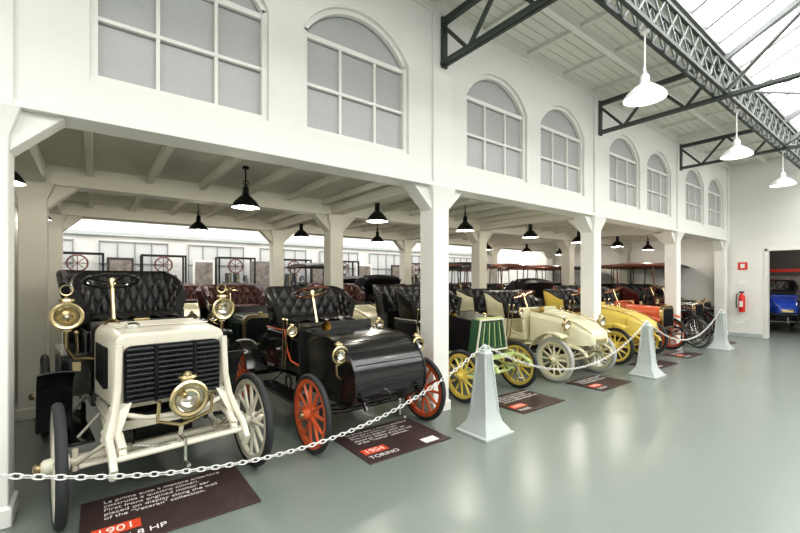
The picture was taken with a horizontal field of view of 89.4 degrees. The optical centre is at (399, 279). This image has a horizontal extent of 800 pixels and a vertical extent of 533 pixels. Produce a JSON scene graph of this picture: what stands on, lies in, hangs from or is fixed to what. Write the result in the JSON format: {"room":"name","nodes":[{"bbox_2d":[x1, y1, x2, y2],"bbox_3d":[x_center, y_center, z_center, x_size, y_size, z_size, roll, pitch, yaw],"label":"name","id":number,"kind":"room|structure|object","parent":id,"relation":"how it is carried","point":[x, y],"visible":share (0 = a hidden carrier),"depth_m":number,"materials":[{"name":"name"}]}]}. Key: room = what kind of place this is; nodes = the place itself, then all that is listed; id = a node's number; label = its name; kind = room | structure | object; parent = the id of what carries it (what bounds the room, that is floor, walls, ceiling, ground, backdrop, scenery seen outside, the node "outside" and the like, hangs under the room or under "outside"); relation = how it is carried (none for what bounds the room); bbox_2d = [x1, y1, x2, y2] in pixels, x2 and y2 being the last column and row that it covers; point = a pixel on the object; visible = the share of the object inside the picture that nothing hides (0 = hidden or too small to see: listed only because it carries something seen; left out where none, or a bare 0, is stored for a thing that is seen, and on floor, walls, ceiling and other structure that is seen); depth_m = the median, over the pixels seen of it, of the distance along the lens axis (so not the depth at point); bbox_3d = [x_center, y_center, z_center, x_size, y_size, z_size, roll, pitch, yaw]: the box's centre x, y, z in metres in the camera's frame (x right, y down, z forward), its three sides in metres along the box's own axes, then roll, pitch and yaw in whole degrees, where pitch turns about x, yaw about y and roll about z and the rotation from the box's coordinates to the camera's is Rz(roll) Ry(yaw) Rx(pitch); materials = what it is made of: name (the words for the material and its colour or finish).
{"room":"museum","nodes":[
{"label":"museum","id":0,"kind":"room"},
{"bbox_2d":[14,204,17,403],"bbox_3d":[-4.737,0.245,4.775,0.100,2.810,5.350,0,0,-37],"label":"wall","id":1,"kind":"structure","parent":0,"point":[15,205],"depth_m":5.44,"materials":[{"name":"paint"}]},
{"bbox_2d":[63,219,470,282],"bbox_3d":[-4.211,-0.885,13.990,20.150,5.070,0.200,0,0,-37],"label":"wall","id":2,"kind":"structure","parent":0,"point":[82,242],"depth_m":12.20,"materials":[{"name":"white paint"}]},
{"bbox_2d":[63,229,470,283],"bbox_3d":[-4.118,-0.273,13.866,20.150,2.074,0.110,0,0,-37],"label":"window","id":3,"kind":"structure","parent":2,"relation":"in","point":[381,263],"depth_m":12.61,"materials":[{"name":"grey paint"}]},
{"bbox_2d":[82,218,542,251],"bbox_3d":[-1.788,-2.290,10.783,20.150,2.260,0.140,0,0,-37],"label":"wall","id":4,"kind":"structure","parent":0,"point":[82,218],"depth_m":8.93,"materials":[{"name":"white paint"}]},
{"bbox_2d":[14,128,691,251],"bbox_3d":[-0.054,-1.285,8.489,20.145,0.245,5.625,0,0,-37],"label":"ceiling","id":5,"kind":"structure","parent":0,"point":[358,203],"depth_m":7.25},
{"bbox_2d":[14,170,25,185],"bbox_3d":[-3.660,-1.073,3.715,0.330,0.346,0.330,0,0,-37],"label":"pendant lamp","id":6,"kind":"object","parent":5,"relation":"hanging from","point":[18,180],"visible":0.15,"depth_m":3.75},
{"bbox_2d":[188,203,207,230],"bbox_3d":[-3.651,-1.155,7.319,0.330,0.510,0.330,0,0,-37],"label":"pendant lamp","id":7,"kind":"object","parent":5,"relation":"hanging from","point":[198,225],"visible":0.98,"depth_m":7.27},
{"bbox_2d":[231,166,259,209],"bbox_3d":[-1.921,-1.155,5.029,0.330,0.510,0.330,0,0,-37],"label":"pendant lamp","id":8,"kind":"object","parent":5,"relation":"hanging from","point":[245,201],"visible":1,"depth_m":4.99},
{"bbox_2d":[293,224,308,237],"bbox_3d":[-2.079,-1.073,8.506,0.330,0.346,0.330,0,0,-37],"label":"pendant lamp","id":9,"kind":"object","parent":5,"relation":"hanging from","point":[300,233],"visible":0.91,"depth_m":8.44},
{"bbox_2d":[367,203,387,222],"bbox_3d":[-0.349,-1.073,6.217,0.330,0.346,0.330,0,0,-37],"label":"pendant lamp","id":10,"kind":"object","parent":5,"relation":"hanging from","point":[376,216],"visible":0.91,"depth_m":6.15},
{"bbox_2d":[371,223,383,242],"bbox_3d":[-0.539,-1.155,9.670,0.330,0.510,0.330,0,0,-37],"label":"pendant lamp","id":11,"kind":"object","parent":5,"relation":"hanging from","point":[377,239],"visible":0.98,"depth_m":9.60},
{"bbox_2d":[456,205,473,231],"bbox_3d":[1.191,-1.155,7.380,0.330,0.510,0.330,0,0,-37],"label":"pendant lamp","id":12,"kind":"object","parent":5,"relation":"hanging from","point":[464,226],"visible":0.96,"depth_m":7.32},
{"bbox_2d":[522,224,537,237],"bbox_3d":[2.763,-1.073,8.568,0.330,0.346,0.330,0,0,-37],"label":"pendant lamp","id":13,"kind":"object","parent":5,"relation":"hanging from","point":[530,233],"visible":0.91,"depth_m":8.49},
{"bbox_2d":[15,0,726,240],"bbox_3d":[1.722,-2.290,6.139,20.150,2.260,0.260,0,0,-37],"label":"wall","id":14,"kind":"structure","parent":0,"point":[52,37],"depth_m":4.38,"materials":[{"name":"white paint"}]},
{"bbox_2d":[90,0,266,119],"bbox_3d":[-1.795,-2.185,3.419,1.320,1.410,0.080,0,0,-37],"label":"window","id":15,"kind":"structure","parent":14,"relation":"in","point":[211,53],"depth_m":3.43,"materials":[{"name":"glass"}]},
{"bbox_2d":[304,9,406,153],"bbox_3d":[-0.466,-2.185,4.423,1.310,1.410,0.080,0,0,-37],"label":"window","id":16,"kind":"structure","parent":14,"relation":"in","point":[355,76],"depth_m":4.41,"materials":[{"name":"glass"}]},
{"bbox_2d":[0,0,729,240],"bbox_3d":[3.503,-2.290,7.307,15.900,2.260,0.045,0,0,-37],"label":"pilasters","id":17,"kind":"object","parent":14,"relation":"attached to","point":[441,77],"depth_m":5.02,"materials":[{"name":"paint"}]},
{"bbox_2d":[14,99,727,240],"bbox_3d":[1.807,-1.185,6.026,20.150,0.050,0.035,0,0,-37],"label":"trim beam edge","id":18,"kind":"object","parent":14,"relation":"attached to","point":[26,105],"depth_m":3.66,"materials":[{"name":"paint"}]},
{"bbox_2d":[466,75,524,181],"bbox_3d":[1.357,-2.185,5.801,1.320,1.410,0.080,0,0,-37],"label":"window","id":19,"kind":"structure","parent":14,"relation":"in","point":[495,117],"depth_m":5.83,"materials":[{"name":"glass"}]},
{"bbox_2d":[541,106,581,195],"bbox_3d":[2.685,-2.185,6.805,1.310,1.410,0.080,0,0,-37],"label":"window","id":20,"kind":"structure","parent":14,"relation":"in","point":[561,138],"depth_m":6.86,"materials":[{"name":"glass"}]},
{"bbox_2d":[411,0,798,169],"bbox_3d":[4.492,-3.360,2.474,20.150,0.120,8.930,0,0,-37],"label":"roof beams","id":21,"kind":"structure","parent":14,"relation":"attached to","point":[553,11],"depth_m":6.27,"materials":[{"name":"wood"}]},
{"bbox_2d":[440,0,799,170],"bbox_3d":[4.485,-3.660,2.484,20.068,2.041,8.955,0,0,-37],"label":"roof truss","id":22,"kind":"object","parent":14,"relation":"attached to","point":[702,67],"visible":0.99,"depth_m":5.47,"materials":[{"name":"metal"}]},
{"bbox_2d":[623,28,667,106],"bbox_3d":[2.660,-2.340,4.392,0.420,0.740,0.420,0,0,-37],"label":"pendant lamp","id":23,"kind":"object","parent":22,"relation":"hanging from","point":[647,92],"visible":1,"depth_m":4.38,"materials":[{"name":"metal"}]},
{"bbox_2d":[720,109,753,159],"bbox_3d":[5.356,-2.340,6.430,0.420,0.740,0.420,0,0,-37],"label":"pendant lamp","id":24,"kind":"object","parent":22,"relation":"hanging from","point":[736,151],"visible":1,"depth_m":6.41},
{"bbox_2d":[769,150,796,186],"bbox_3d":[7.949,-2.340,8.389,0.420,0.740,0.420,0,0,-37],"label":"pendant lamp","id":25,"kind":"object","parent":22,"relation":"hanging from","point":[783,181],"visible":0.96,"depth_m":8.36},
{"bbox_2d":[610,135,637,208],"bbox_3d":[4.468,-2.185,8.152,1.320,1.410,0.080,0,0,-37],"label":"window","id":26,"kind":"structure","parent":14,"relation":"in","point":[623,157],"depth_m":8.23,"materials":[{"name":"glass"}]},
{"bbox_2d":[647,151,668,215],"bbox_3d":[5.796,-2.185,9.156,1.310,1.410,0.080,0,0,-37],"label":"window","id":27,"kind":"structure","parent":14,"relation":"in","point":[657,169],"depth_m":9.26,"materials":[{"name":"glass"}]},
{"bbox_2d":[686,168,701,223],"bbox_3d":[7.580,-2.185,10.504,1.320,1.410,0.080,0,0,-37],"label":"window","id":28,"kind":"structure","parent":14,"relation":"in","point":[693,182],"depth_m":10.62,"materials":[{"name":"glass"}]},
{"bbox_2d":[708,178,721,228],"bbox_3d":[8.908,-2.185,11.508,1.310,1.410,0.080,0,0,-37],"label":"window","id":29,"kind":"structure","parent":14,"relation":"in","point":[714,191],"depth_m":11.62,"materials":[{"name":"glass"}]},
{"bbox_2d":[0,322,799,532],"bbox_3d":[4.128,1.700,8.635,27.000,0.100,19.600,0,0,-37],"label":"floor","id":30,"kind":"structure","parent":0,"point":[711,444],"depth_m":3.56,"materials":[{"name":"concrete"}]},
{"bbox_2d":[0,102,65,529],"bbox_3d":[-2.864,0.245,2.811,0.832,2.810,0.613,0,0,-37],"label":"column","id":31,"kind":"structure","parent":30,"relation":"on","point":[20,130],"depth_m":2.70,"materials":[{"name":"white paint"}]},
{"bbox_2d":[14,181,77,420],"bbox_3d":[-4.516,0.245,4.997,0.832,2.810,0.613,0,0,-37],"label":"column","id":32,"kind":"structure","parent":30,"relation":"on","point":[34,200],"depth_m":4.81,"materials":[{"name":"paint"}]},
{"bbox_2d":[49,213,82,372],"bbox_3d":[-6.252,0.245,7.295,0.832,2.810,0.613,0,0,-37],"label":"column","id":33,"kind":"structure","parent":30,"relation":"on","point":[59,223],"depth_m":7.12,"materials":[{"name":"paint"}]},
{"bbox_2d":[63,251,103,270],"bbox_3d":[-8.190,0.475,10.256,1.095,2.350,0.465,0,0,-37],"label":"frame","id":34,"kind":"object","parent":30,"relation":"on","point":[77,254],"visible":0.25,"depth_m":10.26,"materials":[{"name":"metal"}]},
{"bbox_2d":[107,257,133,270],"bbox_3d":[-7.490,0.525,10.823,0.400,2.250,0.600,0,0,45],"label":"display board","id":35,"kind":"object","parent":30,"relation":"on","point":[113,263],"visible":0.2,"depth_m":10.80,"materials":[{"name":"metal"}]},
{"bbox_2d":[29,270,273,531],"bbox_3d":[-2.528,0.766,3.927,1.576,1.765,3.165,0,0,-43],"label":"car","id":36,"kind":"object","parent":30,"relation":"on","point":[146,368],"visible":1,"depth_m":3.15,"materials":[{"name":"beige metal"}]},
{"bbox_2d":[95,318,239,446],"bbox_3d":[-1.910,0.710,3.267,0.899,0.779,0.923,0,0,-43],"label":"hood","id":37,"kind":"object","parent":36,"relation":"attached to","point":[138,364],"depth_m":2.99,"materials":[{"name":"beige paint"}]},
{"bbox_2d":[140,254,186,282],"bbox_3d":[-6.674,0.475,11.402,1.095,2.350,0.465,0,0,-37],"label":"frame","id":38,"kind":"object","parent":30,"relation":"on","point":[163,264],"visible":0.29,"depth_m":11.42,"materials":[{"name":"metal"}]},
{"bbox_2d":[79,465,260,532],"bbox_3d":[-1.681,1.642,2.979,1.070,0.014,0.740,0,0,-37],"label":"sign","id":39,"kind":"object","parent":30,"relation":"on","point":[165,507],"visible":1,"depth_m":2.96,"materials":[{"name":"plastic"}]},
{"bbox_2d":[182,283,201,315],"bbox_3d":[-5.211,0.869,9.715,1.400,1.559,2.765,0,0,-37],"label":"car","id":40,"kind":"object","parent":30,"relation":"on","point":[191,304],"visible":0.09,"depth_m":10.02,"materials":[{"name":"black paint"}]},
{"bbox_2d":[183,303,199,315],"bbox_3d":[-4.753,0.801,9.109,0.859,0.538,1.076,0,0,-37],"label":"hood","id":41,"kind":"object","parent":40,"relation":"attached to","point":[188,307],"depth_m":9.07,"materials":[{"name":"beige metal"}]},
{"bbox_2d":[193,260,214,284],"bbox_3d":[-5.854,0.525,12.059,0.600,2.250,0.400,0,0,-37],"label":"display board","id":42,"kind":"object","parent":30,"relation":"on","point":[203,270],"visible":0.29,"depth_m":12.03,"materials":[{"name":"paper"}]},
{"bbox_2d":[195,284,272,361],"bbox_3d":[-2.964,0.869,7.653,1.400,1.559,2.765,0,0,-37],"label":"car","id":43,"kind":"object","parent":30,"relation":"on","point":[250,318],"visible":0.52,"depth_m":7.59,"materials":[{"name":"black metal"}]},
{"bbox_2d":[228,311,272,344],"bbox_3d":[-2.583,0.815,7.150,0.680,0.570,0.816,0,0,-37],"label":"hood","id":44,"kind":"object","parent":43,"relation":"attached to","point":[250,325],"depth_m":6.81,"materials":[{"name":"green metal"}]},
{"bbox_2d":[215,257,255,283],"bbox_3d":[-5.118,0.475,12.577,1.095,2.350,0.465,0,0,-37],"label":"frame","id":45,"kind":"object","parent":30,"relation":"on","point":[236,275],"visible":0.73,"depth_m":12.49,"materials":[{"name":"metal"}]},
{"bbox_2d":[250,261,269,287],"bbox_3d":[-4.418,0.525,13.144,0.900,2.250,0.400,0,0,-31],"label":"display board","id":46,"kind":"object","parent":30,"relation":"on","point":[262,268],"visible":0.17,"depth_m":13.08,"materials":[{"name":"paint"}]},
{"bbox_2d":[258,230,294,285],"bbox_3d":[-3.013,0.245,9.742,0.832,2.810,0.613,0,0,-37],"label":"column","id":47,"kind":"structure","parent":30,"relation":"on","point":[276,239],"depth_m":9.55,"materials":[{"name":"paint"}]},
{"bbox_2d":[284,259,311,285],"bbox_3d":[-3.602,0.475,13.723,1.095,2.350,0.465,0,0,-37],"label":"frame","id":48,"kind":"object","parent":30,"relation":"on","point":[287,278],"visible":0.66,"depth_m":13.67,"materials":[{"name":"metal"}]},
{"bbox_2d":[287,263,346,285],"bbox_3d":[-2.291,0.562,11.919,1.400,2.173,2.765,0,0,-33],"label":"car","id":49,"kind":"object","parent":30,"relation":"on","point":[305,266],"visible":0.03,"depth_m":12.21,"materials":[{"name":"black paint"}]},
{"bbox_2d":[312,269,323,283],"bbox_3d":[-2.823,0.525,14.350,0.400,2.250,0.800,0,0,43],"label":"display board","id":50,"kind":"object","parent":30,"relation":"on","point":[317,274],"visible":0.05,"depth_m":14.22,"materials":[{"name":"metal"}]},
{"bbox_2d":[311,213,354,288],"bbox_3d":[-1.277,0.245,7.445,0.832,2.810,0.613,0,0,-37],"label":"column","id":51,"kind":"structure","parent":30,"relation":"on","point":[333,226],"depth_m":7.25,"materials":[{"name":"paint"}]},
{"bbox_2d":[228,286,445,454],"bbox_3d":[-0.873,0.860,5.033,1.696,1.578,2.925,0,0,-39],"label":"car","id":52,"kind":"object","parent":30,"relation":"on","point":[314,337],"visible":0.98,"depth_m":4.44,"materials":[{"name":"black metal"}]},
{"bbox_2d":[290,324,426,408],"bbox_3d":[-0.481,0.885,4.550,1.000,0.710,1.340,0,0,-39],"label":"hood","id":53,"kind":"object","parent":52,"relation":"attached to","point":[376,363],"depth_m":4.18,"materials":[{"name":"black paint"}]},
{"bbox_2d":[306,284,376,325],"bbox_3d":[-1.089,0.869,9.070,1.400,1.559,2.765,0,0,-37],"label":"car","id":54,"kind":"object","parent":30,"relation":"on","point":[362,310],"visible":0.12,"depth_m":8.91,"materials":[{"name":"metal"}]},
{"bbox_2d":[353,304,376,325],"bbox_3d":[-0.631,0.801,8.464,0.859,0.538,1.076,0,0,-37],"label":"hood","id":55,"kind":"object","parent":54,"relation":"attached to","point":[360,311],"depth_m":8.27,"materials":[{"name":"beige metal"}]},
{"bbox_2d":[343,261,358,275],"bbox_3d":[-2.087,0.475,14.868,1.095,2.350,0.465,0,0,-37],"label":"frame","id":56,"kind":"object","parent":30,"relation":"on","point":[352,262],"visible":0.17,"depth_m":14.98,"materials":[{"name":"metal"}]},
{"bbox_2d":[343,276,360,284],"bbox_3d":[-1.114,0.749,13.084,1.400,1.798,3.200,0,0,-37],"label":"car","id":57,"kind":"object","parent":30,"relation":"on","point":[350,280],"visible":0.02,"depth_m":13.68,"materials":[{"name":"black paint"}]},
{"bbox_2d":[356,264,371,275],"bbox_3d":[-1.387,0.525,15.435,0.700,2.250,0.400,0,0,-37],"label":"display board","id":58,"kind":"object","parent":30,"relation":"on","point":[364,269],"visible":0.2,"depth_m":15.43,"materials":[{"name":"metal"}]},
{"bbox_2d":[353,274,405,306],"bbox_3d":[0.057,0.749,10.208,1.400,1.798,3.200,0,0,-37],"label":"car","id":59,"kind":"object","parent":30,"relation":"on","point":[366,283],"visible":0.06,"depth_m":10.75,"materials":[{"name":"black leather"}]},
{"bbox_2d":[331,418,450,464],"bbox_3d":[-0.096,1.642,4.208,1.000,0.014,0.770,0,0,-37],"label":"sign","id":60,"kind":"object","parent":30,"relation":"on","point":[381,442],"visible":1,"depth_m":4.15,"materials":[{"name":"plastic"}]},
{"bbox_2d":[391,265,399,277],"bbox_3d":[-0.030,0.525,16.460,0.900,2.250,0.400,0,0,-44],"label":"display board","id":61,"kind":"object","parent":30,"relation":"on","point":[395,269],"visible":0.13,"depth_m":16.28,"materials":[{"name":"metal"}]},
{"bbox_2d":[392,240,417,284],"bbox_3d":[0.098,0.245,12.094,0.832,2.810,0.613,0,0,-37],"label":"column","id":62,"kind":"structure","parent":30,"relation":"on","point":[405,247],"depth_m":11.90,"materials":[{"name":"paint"}]},
{"bbox_2d":[412,263,419,284],"bbox_3d":[0.666,0.475,16.949,1.095,2.350,0.465,0,0,-37],"label":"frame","id":63,"kind":"object","parent":30,"relation":"on","point":[415,279],"visible":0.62,"depth_m":16.85,"materials":[{"name":"metal"}]},
{"bbox_2d":[404,183,462,411],"bbox_3d":[0.375,0.245,5.259,0.832,2.810,0.613,0,0,-37],"label":"column","id":64,"kind":"structure","parent":30,"relation":"on","point":[434,202],"depth_m":5.07,"materials":[{"name":"white paint"}]},
{"bbox_2d":[373,285,537,402],"bbox_3d":[0.763,0.871,6.553,1.456,1.555,2.915,0,0,-37],"label":"car","id":65,"kind":"object","parent":30,"relation":"on","point":[398,306],"visible":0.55,"depth_m":5.99,"materials":[{"name":"green metal"}]},
{"bbox_2d":[449,311,507,351],"bbox_3d":[1.109,0.790,6.096,0.838,0.559,0.752,0,0,-37],"label":"hood","id":66,"kind":"object","parent":65,"relation":"attached to","point":[468,330],"depth_m":5.86,"materials":[{"name":"green metal"}]},
{"bbox_2d":[449,262,494,295],"bbox_3d":[1.943,0.562,11.361,1.400,2.173,2.765,0,0,-37],"label":"car","id":67,"kind":"object","parent":30,"relation":"on","point":[452,287],"visible":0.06,"depth_m":11.42,"materials":[{"name":"black metal"}]},
{"bbox_2d":[464,230,492,288],"bbox_3d":[1.835,0.245,9.796,0.832,2.810,0.613,0,0,-37],"label":"column","id":68,"kind":"structure","parent":30,"relation":"on","point":[478,239],"depth_m":9.60,"materials":[{"name":"paint"}]},
{"bbox_2d":[455,344,513,442],"bbox_3d":[0.918,1.172,4.391,0.450,0.957,0.450,0,0,-37],"label":"barrier post","id":69,"kind":"object","parent":30,"relation":"on","point":[484,423],"visible":1,"depth_m":4.32,"materials":[{"name":"grey paint"}]},
{"bbox_2d":[0,346,482,479],"bbox_3d":[-0.815,1.002,3.019,4.370,0.582,0.027,0,0,-38],"label":"chain","id":70,"kind":"object","parent":69,"relation":"attached to","point":[9,476],"visible":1,"depth_m":2.65,"materials":[{"name":"metal"}]},
{"bbox_2d":[487,247,500,282],"bbox_3d":[3.209,0.245,14.445,0.832,2.810,0.613,0,0,-37],"label":"column","id":71,"kind":"structure","parent":30,"relation":"on","point":[491,254],"depth_m":14.25,"materials":[{"name":"paint"}]},
{"bbox_2d":[463,263,532,289],"bbox_3d":[3.379,0.562,12.447,1.400,2.173,2.765,0,0,-37],"label":"car","id":72,"kind":"object","parent":30,"relation":"on","point":[498,285],"visible":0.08,"depth_m":12.53,"materials":[{"name":"red metal"}]},
{"bbox_2d":[498,389,564,413],"bbox_3d":[1.681,1.642,5.507,0.924,0.014,0.680,0,0,-37],"label":"sign","id":73,"kind":"object","parent":30,"relation":"on","point":[522,401],"visible":0.94,"depth_m":5.45,"materials":[{"name":"plastic"}]},
{"bbox_2d":[506,265,561,284],"bbox_3d":[5.054,0.562,13.713,1.400,2.173,2.765,0,0,-37],"label":"car","id":74,"kind":"object","parent":30,"relation":"on","point":[535,267],"visible":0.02,"depth_m":13.64,"materials":[{"name":"red metal"}]},
{"bbox_2d":[456,288,616,381],"bbox_3d":[2.451,0.915,7.738,1.456,1.466,3.115,0,0,-33],"label":"car","id":75,"kind":"object","parent":30,"relation":"on","point":[562,334],"visible":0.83,"depth_m":7.05,"materials":[{"name":"metal"}]},
{"bbox_2d":[530,308,607,345],"bbox_3d":[2.962,0.801,6.955,0.859,0.538,1.076,0,0,-33],"label":"hood","id":76,"kind":"object","parent":75,"relation":"attached to","point":[582,331],"depth_m":6.78,"materials":[{"name":"beige metal"}]},
{"bbox_2d":[541,251,556,282],"bbox_3d":[6.145,0.245,16.664,0.832,2.810,0.613,0,0,-37],"label":"column","id":77,"kind":"structure","parent":30,"relation":"on","point":[550,255],"depth_m":16.46,"materials":[{"name":"paint"}]},
{"bbox_2d":[537,266,580,284],"bbox_3d":[6.410,0.562,14.738,1.400,2.173,2.765,0,0,-37],"label":"car","id":78,"kind":"object","parent":30,"relation":"on","point":[576,268],"visible":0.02,"depth_m":15.36,"materials":[{"name":"grey metal"}]},
{"bbox_2d":[554,240,576,284],"bbox_3d":[4.946,0.245,12.148,0.832,2.810,0.613,0,0,-37],"label":"column","id":79,"kind":"structure","parent":30,"relation":"on","point":[567,248],"depth_m":11.96,"materials":[{"name":"paint"}]},
{"bbox_2d":[503,278,662,364],"bbox_3d":[3.998,0.799,9.207,1.496,1.698,3.450,0,0,-36],"label":"car","id":80,"kind":"object","parent":30,"relation":"on","point":[622,323],"visible":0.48,"depth_m":8.35,"materials":[{"name":"yellow metal"}]},
{"bbox_2d":[601,304,657,334],"bbox_3d":[4.647,0.801,8.316,0.859,0.538,1.076,0,0,-36],"label":"hood","id":81,"kind":"object","parent":80,"relation":"attached to","point":[631,319],"depth_m":8.09,"materials":[{"name":"yellow metal"}]},
{"bbox_2d":[568,215,606,369],"bbox_3d":[3.486,0.245,7.610,0.832,2.810,0.613,0,0,-37],"label":"column","id":82,"kind":"structure","parent":30,"relation":"on","point":[590,227],"depth_m":7.41,"materials":[{"name":"white paint"}]},
{"bbox_2d":[566,375,631,390],"bbox_3d":[3.196,1.642,6.489,0.924,0.014,0.600,0,0,-37],"label":"sign","id":83,"kind":"object","parent":30,"relation":"on","point":[596,382],"visible":1,"depth_m":6.46,"materials":[{"name":"plastic"}]},
{"bbox_2d":[552,285,687,353],"bbox_3d":[5.367,0.896,10.032,1.416,1.505,3.015,0,0,-37],"label":"car","id":84,"kind":"object","parent":30,"relation":"on","point":[664,315],"visible":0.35,"depth_m":9.34,"materials":[{"name":"orange metal"}]},
{"bbox_2d":[625,303,673,328],"bbox_3d":[5.822,0.815,9.429,0.680,0.570,0.816,0,0,-37],"label":"hood","id":85,"kind":"object","parent":84,"relation":"attached to","point":[665,313],"depth_m":9.13,"materials":[{"name":"orange metal"}]},
{"bbox_2d":[612,247,632,283],"bbox_3d":[7.882,0.245,14.366,0.832,2.810,0.613,0,0,-37],"label":"column","id":86,"kind":"structure","parent":30,"relation":"on","point":[624,252],"depth_m":14.17,"materials":[{"name":"paint"}]},
{"bbox_2d":[627,320,666,379],"bbox_3d":[4.280,1.172,7.008,0.450,0.957,0.450,0,0,-37],"label":"barrier post","id":87,"kind":"object","parent":30,"relation":"on","point":[646,366],"visible":0.97,"depth_m":6.94,"materials":[{"name":"grey paint"}]},
{"bbox_2d":[487,322,645,369],"bbox_3d":[2.599,0.972,5.700,4.210,0.522,0.027,0,0,-38],"label":"chain","id":88,"kind":"object","parent":87,"relation":"attached to","point":[623,345],"visible":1,"depth_m":5.39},
{"bbox_2d":[652,310,719,340],"bbox_3d":[5.992,0.972,8.358,4.310,0.522,0.027,0,0,-38],"label":"chain","id":89,"kind":"object","parent":87,"relation":"attached to","point":[704,330],"visible":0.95,"depth_m":8.34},
{"bbox_2d":[628,360,677,368],"bbox_3d":[4.986,1.642,7.936,0.924,0.014,0.550,0,0,-37],"label":"sign","id":90,"kind":"object","parent":30,"relation":"on","point":[661,364],"visible":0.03,"depth_m":7.87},
{"bbox_2d":[601,262,715,341],"bbox_3d":[7.375,0.562,11.803,1.336,2.174,3.020,0,0,-37],"label":"car","id":91,"kind":"object","parent":30,"relation":"on","point":[635,292],"visible":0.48,"depth_m":11.66,"materials":[{"name":"black metal"}]},
{"bbox_2d":[661,300,702,319],"bbox_3d":[7.832,0.815,11.198,0.680,0.570,0.816,0,0,-37],"label":"hood","id":92,"kind":"object","parent":91,"relation":"attached to","point":[699,308],"depth_m":10.88,"materials":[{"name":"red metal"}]},
{"bbox_2d":[611,264,714,336],"bbox_3d":[8.333,0.562,12.775,1.336,2.174,3.015,0,0,-37],"label":"car","id":93,"kind":"object","parent":30,"relation":"on","point":[658,292],"visible":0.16,"depth_m":12.51,"materials":[{"name":"black metal"}]},
{"bbox_2d":[681,298,710,316],"bbox_3d":[8.788,0.815,12.172,0.680,0.570,0.816,0,0,-37],"label":"hood","id":94,"kind":"object","parent":93,"relation":"attached to","point":[707,303],"depth_m":11.91,"materials":[{"name":"black paint"}]},
{"bbox_2d":[653,231,684,348],"bbox_3d":[6.598,0.245,9.962,0.832,2.810,0.613,0,0,-37],"label":"column","id":95,"kind":"structure","parent":30,"relation":"on","point":[672,240],"depth_m":9.76,"materials":[{"name":"white paint"}]},
{"bbox_2d":[656,302,706,344],"bbox_3d":[7.277,1.115,10.831,0.572,1.071,1.891,0,0,-15],"label":"bicycle","id":96,"kind":"object","parent":30,"relation":"on","point":[687,314],"visible":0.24,"depth_m":10.30,"materials":[{"name":"metal"}]},
{"bbox_2d":[663,351,701,358],"bbox_3d":[6.287,1.642,8.950,0.924,0.014,0.500,0,0,-37],"label":"sign","id":97,"kind":"object","parent":30,"relation":"on","point":[682,354],"visible":1,"depth_m":8.88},
{"bbox_2d":[661,303,710,347],"bbox_3d":[7.149,1.115,10.427,0.572,1.071,1.891,0,0,-9],"label":"bicycle","id":98,"kind":"object","parent":30,"relation":"on","point":[687,320],"visible":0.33,"depth_m":9.90,"materials":[{"name":"metal"}]},
{"bbox_2d":[703,240,730,334],"bbox_3d":[9.534,0.245,12.181,0.832,2.810,0.613,0,0,-37],"label":"column","id":99,"kind":"structure","parent":30,"relation":"on","point":[720,247],"depth_m":12.01,"materials":[{"name":"white paint"}]},
{"bbox_2d":[706,309,734,350],"bbox_3d":[7.704,1.172,9.708,0.450,0.957,0.450,0,0,-37],"label":"barrier post","id":100,"kind":"object","parent":30,"relation":"on","point":[720,340],"visible":0.91,"depth_m":9.65,"materials":[{"name":"grey paint"}]},
{"bbox_2d":[770,279,799,325],"bbox_3d":[12.846,0.798,13.779,1.456,1.700,3.115,0,0,33],"label":"car","id":101,"kind":"object","parent":30,"relation":"on","point":[784,304],"visible":0.47,"depth_m":13.07,"materials":[{"name":"blue metal"}]},
{"bbox_2d":[770,296,799,313],"bbox_3d":[12.338,0.801,12.995,0.859,0.538,1.076,0,0,33],"label":"hood","id":102,"kind":"object","parent":101,"relation":"attached to","point":[778,305],"depth_m":12.74,"materials":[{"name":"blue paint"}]},
{"bbox_2d":[436,0,798,164],"bbox_3d":[2.737,-3.470,4.795,20.150,0.100,15.150,0,0,-37],"label":"ceiling","id":103,"kind":"structure","parent":0,"point":[577,5],"depth_m":6.18,"materials":[{"name":"paint"}]},
{"bbox_2d":[670,0,799,135],"bbox_3d":[4.471,-4.039,2.501,20.150,1.358,5.260,0,0,-37],"label":"frame","id":104,"kind":"object","parent":103,"relation":"attached to","point":[679,4],"visible":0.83,"depth_m":6.02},
{"bbox_2d":[681,0,799,129],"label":"skylight window","id":105,"kind":"structure","parent":104,"relation":"in","point":[711,9],"depth_m":6.00,"materials":[{"name":"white glass"}]},
{"bbox_2d":[497,155,799,337],"bbox_3d":[9.514,-1.850,12.705,0.200,7.000,19.600,0,0,-37],"label":"wall","id":106,"kind":"structure","parent":0,"point":[762,216],"depth_m":11.86,"materials":[{"name":"white paint"}]},
{"bbox_2d":[736,291,744,311],"bbox_3d":[9.947,0.630,11.796,0.205,0.600,0.217,0,0,-37],"label":"fire extinguisher","id":107,"kind":"object","parent":106,"relation":"attached to","point":[741,296],"visible":1,"depth_m":11.70,"materials":[{"name":"red paint"}]},
{"bbox_2d":[728,332,762,337],"bbox_3d":[10.067,1.600,11.794,0.015,0.100,0.780,0,0,-37],"label":"baseboard","id":108,"kind":"structure","parent":106,"relation":"attached to","point":[729,333],"depth_m":11.77,"materials":[{"name":"grey paint"}]},
{"bbox_2d":[765,247,799,338],"bbox_3d":[11.111,0.385,10.591,0.240,2.530,2.300,0,0,-37],"label":"door frame","id":109,"kind":"structure","parent":106,"relation":"in","point":[767,251],"depth_m":11.42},
{"bbox_2d":[770,250,799,323],"bbox_3d":[13.334,0.000,12.584,5.750,3.300,10.200,0,0,-37],"label":"wall","id":110,"kind":"structure","parent":0,"point":[790,259],"depth_m":15.39,"materials":[{"name":"paint"}]},
{"bbox_2d":[770,269,799,299],"bbox_3d":[14.028,0.165,16.243,0.030,1.170,4.600,0,0,-37],"label":"wall display","id":111,"kind":"object","parent":110,"relation":"attached to","point":[796,279],"visible":0.03,"depth_m":15.28,"materials":[{"name":"red paint"}]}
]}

